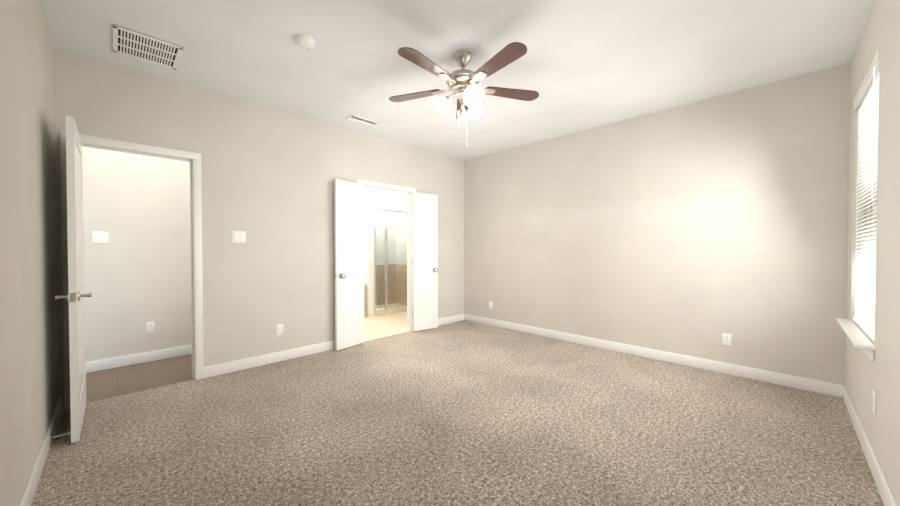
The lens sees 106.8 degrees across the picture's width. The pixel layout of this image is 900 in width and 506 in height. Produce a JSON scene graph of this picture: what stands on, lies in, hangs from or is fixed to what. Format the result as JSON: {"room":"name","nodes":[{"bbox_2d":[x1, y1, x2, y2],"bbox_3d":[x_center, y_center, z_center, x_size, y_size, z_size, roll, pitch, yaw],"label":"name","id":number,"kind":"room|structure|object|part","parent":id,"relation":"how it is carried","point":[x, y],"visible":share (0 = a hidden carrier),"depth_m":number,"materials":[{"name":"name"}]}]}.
{"room":"empty bedroom","nodes":[
{"label":"empty bedroom","id":0,"kind":"room"},
{"bbox_2d":[0,0,58,505],"bbox_3d":[-1.492,-0.144,0.967,0.120,2.700,4.200,-1,1,-45],"label":"wall","id":1,"kind":"structure","parent":0,"point":[29,374],"depth_m":1.64,"materials":[{"name":"beige paint"}]},
{"bbox_2d":[18,396,61,505],"bbox_3d":[-1.454,1.152,1.045,0.019,0.105,4.170,-1,1,-45],"label":"baseboard","id":2,"kind":"structure","parent":1,"relation":"attached to","point":[27,497],"depth_m":1.81,"materials":[{"name":"white wood"}]},
{"bbox_2d":[50,432,70,440],"bbox_3d":[-2.420,1.134,2.080,0.084,0.028,0.028,-1,1,-45],"label":"door stop","id":3,"kind":"object","parent":2,"relation":"attached to","point":[68,433],"visible":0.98,"depth_m":2.08,"materials":[{"name":"silver metal"}]},
{"bbox_2d":[82,146,191,361],"bbox_3d":[-3.405,-0.182,3.494,3.570,2.700,0.120,-1,1,-45],"label":"wall","id":4,"kind":"structure","parent":0,"point":[137,272],"depth_m":3.51,"materials":[{"name":"paint"}]},
{"bbox_2d":[91,231,108,242],"bbox_3d":[-3.479,-0.154,3.327,0.118,0.118,0.013,-1,1,-45],"label":"light switch","id":5,"kind":"object","parent":4,"relation":"attached to","point":[100,237],"visible":1,"depth_m":3.33,"materials":[{"name":"white plastic"}]},
{"bbox_2d":[86,345,191,372],"bbox_3d":[-3.315,1.116,3.509,3.450,0.105,0.015,-1,1,-45],"label":"baseboard","id":6,"kind":"structure","parent":4,"relation":"attached to","point":[108,363],"depth_m":3.51,"materials":[{"name":"white wood"}]},
{"bbox_2d":[146,321,154,332],"bbox_3d":[-3.223,0.800,3.600,0.072,0.116,0.008,-1,1,-45],"label":"outlet","id":7,"kind":"object","parent":4,"relation":"attached to","point":[150,327],"visible":1,"depth_m":3.60,"materials":[{"name":"white plastic"}]},
{"bbox_2d":[86,311,408,402],"bbox_3d":[-2.365,1.199,4.788,6.840,0.100,2.350,-1,1,-45],"label":"floor","id":8,"kind":"structure","parent":0,"point":[111,382],"depth_m":3.28,"materials":[{"name":"brown carpet"}]},
{"bbox_2d":[364,284,365,316],"bbox_3d":[-2.188,0.770,5.835,1.160,0.726,0.830,-1,1,-45],"label":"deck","id":9,"kind":"object","parent":8,"relation":"on","point":[364,300],"depth_m":5.93,"materials":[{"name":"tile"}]},
{"bbox_2d":[374,208,406,315],"bbox_3d":[-0.956,0.160,6.389,1.116,1.930,0.097,-1,1,-45],"label":"shower enclosure","id":10,"kind":"object","parent":8,"relation":"on","point":[390,261],"visible":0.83,"depth_m":6.23,"materials":[{"name":"clear glass"}]},
{"bbox_2d":[53,48,463,409],"bbox_3d":[-1.142,-0.195,4.371,5.430,2.700,0.120,-1,1,-45],"label":"wall","id":11,"kind":"structure","parent":0,"point":[269,175],"depth_m":3.45,"materials":[{"name":"beige paint"}]},
{"bbox_2d":[55,116,91,442],"bbox_3d":[-2.590,0.167,2.324,0.150,2.018,0.732,-1,1,-45],"label":"entry door","id":12,"kind":"structure","parent":11,"relation":"in","point":[76,295],"depth_m":2.08,"materials":[{"name":"white paint"}]},
{"bbox_2d":[60,131,203,408],"bbox_3d":[-2.656,0.130,2.861,0.853,2.095,0.150,-1,1,-45],"label":"door frame","id":13,"kind":"structure","parent":11,"relation":"attached to","point":[193,159],"depth_m":3.02,"materials":[{"name":"white wood"}]},
{"bbox_2d":[232,231,245,242],"bbox_3d":[-2.096,-0.159,3.324,0.118,0.118,0.013,-1,1,-45],"label":"bedroom light switch","id":14,"kind":"object","parent":11,"relation":"attached to","point":[238,236],"visible":1,"depth_m":3.32,"materials":[{"name":"white plastic"}]},
{"bbox_2d":[203,340,334,377],"bbox_3d":[-1.743,1.113,3.695,1.595,0.105,0.015,-1,1,-45],"label":"baseboard","id":15,"kind":"structure","parent":11,"relation":"attached to","point":[223,368],"depth_m":3.50,"materials":[{"name":"white wood"}]},
{"bbox_2d":[276,324,282,335],"bbox_3d":[-1.833,0.827,3.604,0.072,0.116,0.008,-1,1,-45],"label":"outlet","id":16,"kind":"object","parent":11,"relation":"attached to","point":[279,329],"visible":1,"depth_m":3.60,"materials":[{"name":"white plastic"}]},
{"bbox_2d":[334,179,363,350],"bbox_3d":[-1.214,0.140,4.088,0.416,2.018,0.178,-1,1,-45],"label":"door","id":17,"kind":"structure","parent":11,"relation":"in","point":[349,263],"depth_m":4.08,"materials":[{"name":"white paint"}]},
{"bbox_2d":[357,179,415,330],"bbox_3d":[-0.887,0.104,4.630,0.960,2.095,0.150,-1,1,-45],"label":"door frame","id":18,"kind":"structure","parent":11,"relation":"attached to","point":[409,191],"depth_m":4.90,"materials":[{"name":"white wood"}]},
{"bbox_2d":[412,192,437,330],"bbox_3d":[-0.345,0.128,4.957,0.416,2.018,0.178,-1,1,-45],"label":"door","id":19,"kind":"structure","parent":11,"relation":"in","point":[425,261],"depth_m":4.95,"materials":[{"name":"white paint"}]},
{"bbox_2d":[438,314,465,325],"bbox_3d":[-0.135,1.089,5.302,1.035,0.105,0.015,-1,1,-45],"label":"baseboard","id":20,"kind":"structure","parent":11,"relation":"attached to","point":[451,319],"depth_m":5.45,"materials":[{"name":"white wood"}]},
{"bbox_2d":[364,187,373,316],"bbox_3d":[-1.718,-0.223,6.269,0.120,2.700,0.900,-1,1,-45],"label":"wall","id":21,"kind":"structure","parent":0,"point":[369,237],"depth_m":5.95,"materials":[{"name":"paint"}]},
{"bbox_2d":[374,189,395,209],"bbox_3d":[-1.849,-0.232,6.860,3.150,2.700,0.120,-1,1,-45],"label":"wall","id":22,"kind":"structure","parent":0,"point":[384,199],"depth_m":7.20,"materials":[{"name":"paint"}]},
{"bbox_2d":[396,192,406,210],"bbox_3d":[-0.842,-0.236,7.146,0.120,2.700,0.900,-1,1,-45],"label":"wall","id":23,"kind":"structure","parent":0,"point":[401,201],"depth_m":7.26,"materials":[{"name":"paint"}]},
{"bbox_2d":[38,0,872,159],"bbox_3d":[-0.813,-1.578,3.194,6.840,0.100,6.740,-1,1,-45],"label":"ceiling","id":24,"kind":"structure","parent":0,"point":[580,65],"depth_m":2.52,"materials":[{"name":"white paint"}]},
{"bbox_2d":[112,24,182,69],"bbox_3d":[-2.245,-1.511,2.485,0.370,0.010,0.420,-1,1,-45],"label":"ceiling vent","id":25,"kind":"object","parent":24,"relation":"in","point":[135,44],"visible":1,"depth_m":2.46,"materials":[{"name":"metal"}]},
{"bbox_2d":[294,34,314,48],"bbox_3d":[-1.032,-1.494,2.382,0.138,0.042,0.138,-1,1,-45],"label":"smoke detector","id":26,"kind":"object","parent":24,"relation":"attached to","point":[304,41],"visible":1,"depth_m":2.35,"materials":[{"name":"white plastic"}]},
{"bbox_2d":[345,115,379,126],"bbox_3d":[-1.011,-1.532,3.881,0.360,0.010,0.150,-1,1,-45],"label":"ceiling vent","id":27,"kind":"object","parent":24,"relation":"in","point":[358,119],"visible":1,"depth_m":3.86,"materials":[{"name":"metal"}]},
{"bbox_2d":[389,42,538,146],"bbox_3d":[0.086,-1.172,2.539,1.210,0.691,1.227,-1,1,-45],"label":"fan","id":28,"kind":"object","parent":24,"relation":"hanging from","point":[467,90],"visible":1,"depth_m":2.48,"materials":[{"name":"brown wood"}]},
{"bbox_3d":[-0.237,-1.277,2.705,0.570,0.028,0.140,0,1,21],"label":"blade","id":29,"kind":"part","parent":28,"relation":"part of","materials":[{"name":"brown wood"}]},
{"bbox_3d":[-0.127,-1.271,2.296,0.140,0.028,0.570,1,1,39],"label":"blade","id":30,"kind":"part","parent":28,"relation":"part of","materials":[{"name":"brown wood"}]},
{"bbox_3d":[0.296,-1.271,2.275,0.140,0.028,0.570,-1,1,-33],"label":"blade","id":31,"kind":"part","parent":28,"relation":"part of","materials":[{"name":"brown wood"}]},
{"bbox_3d":[0.447,-1.276,2.670,0.570,0.028,0.140,0,1,-15],"label":"blade","id":32,"kind":"part","parent":28,"relation":"part of","materials":[{"name":"brown wood"}]},
{"bbox_2d":[31,320,883,505],"bbox_3d":[0.184,1.232,2.571,4.730,0.100,4.390,-1,1,-45],"label":"floor","id":33,"kind":"structure","parent":0,"point":[464,413],"depth_m":2.17,"materials":[{"name":"beige carpet"}]},
{"bbox_2d":[464,63,850,384],"bbox_3d":[1.824,-0.192,4.170,0.120,2.700,4.360,-1,1,-45],"label":"wall","id":34,"kind":"structure","parent":0,"point":[697,229],"depth_m":3.45,"materials":[{"name":"beige paint"}]},
{"bbox_2d":[489,301,492,308],"bbox_3d":[0.643,0.822,5.276,0.008,0.116,0.072,-1,1,-45],"label":"outlet","id":35,"kind":"object","parent":34,"relation":"attached to","point":[490,305],"visible":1,"depth_m":5.27,"materials":[{"name":"white plastic"}]},
{"bbox_2d":[466,314,837,396],"bbox_3d":[1.708,1.105,4.207,0.019,0.105,4.170,-1,1,-45],"label":"baseboard","id":36,"kind":"structure","parent":34,"relation":"attached to","point":[827,388],"depth_m":3.48,"materials":[{"name":"white wood"}]},
{"bbox_2d":[722,333,731,345],"bbox_3d":[2.680,0.839,3.239,0.008,0.116,0.072,-1,1,-45],"label":"outlet","id":37,"kind":"object","parent":34,"relation":"attached to","point":[726,339],"visible":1,"depth_m":3.23,"materials":[{"name":"white plastic"}]},
{"bbox_2d":[845,0,899,505],"bbox_3d":[1.637,-0.145,1.013,4.610,2.700,0.160,-1,1,-45],"label":"wall","id":38,"kind":"structure","parent":0,"point":[865,375],"depth_m":1.74,"materials":[{"name":"beige paint"}]},
{"bbox_2d":[836,318,875,360],"bbox_3d":[2.708,0.553,2.193,1.020,0.082,0.160,-1,1,-45],"label":"window sill","id":39,"kind":"structure","parent":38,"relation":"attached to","point":[858,338],"depth_m":2.04,"materials":[{"name":"white wood"}]},
{"bbox_2d":[853,48,879,340],"bbox_3d":[2.719,-0.314,2.170,0.932,1.642,0.079,-1,1,-45],"label":"window blinds","id":40,"kind":"object","parent":38,"relation":"attached to","point":[867,98],"visible":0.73,"depth_m":2.19,"materials":[{"name":"white plastic"}]},
{"bbox_2d":[838,384,897,505],"bbox_3d":[1.616,1.151,1.137,4.490,0.105,0.019,-1,1,-45],"label":"baseboard","id":41,"kind":"structure","parent":38,"relation":"attached to","point":[840,391],"depth_m":1.87,"materials":[{"name":"white wood"}]},
{"bbox_2d":[871,180,876,239],"bbox_3d":[2.786,-0.311,2.103,0.940,1.650,0.060,-1,1,-45],"label":"window","id":42,"kind":"structure","parent":38,"relation":"in","point":[873,206],"depth_m":2.42,"materials":[{"name":"clear glass"}]},
{"bbox_2d":[872,390,875,413],"bbox_3d":[2.328,0.817,1.837,0.072,0.116,0.008,-1,1,-45],"label":"outlet","id":43,"kind":"object","parent":38,"relation":"attached to","point":[874,401],"visible":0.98,"depth_m":1.82,"materials":[{"name":"white plastic"}]}
]}

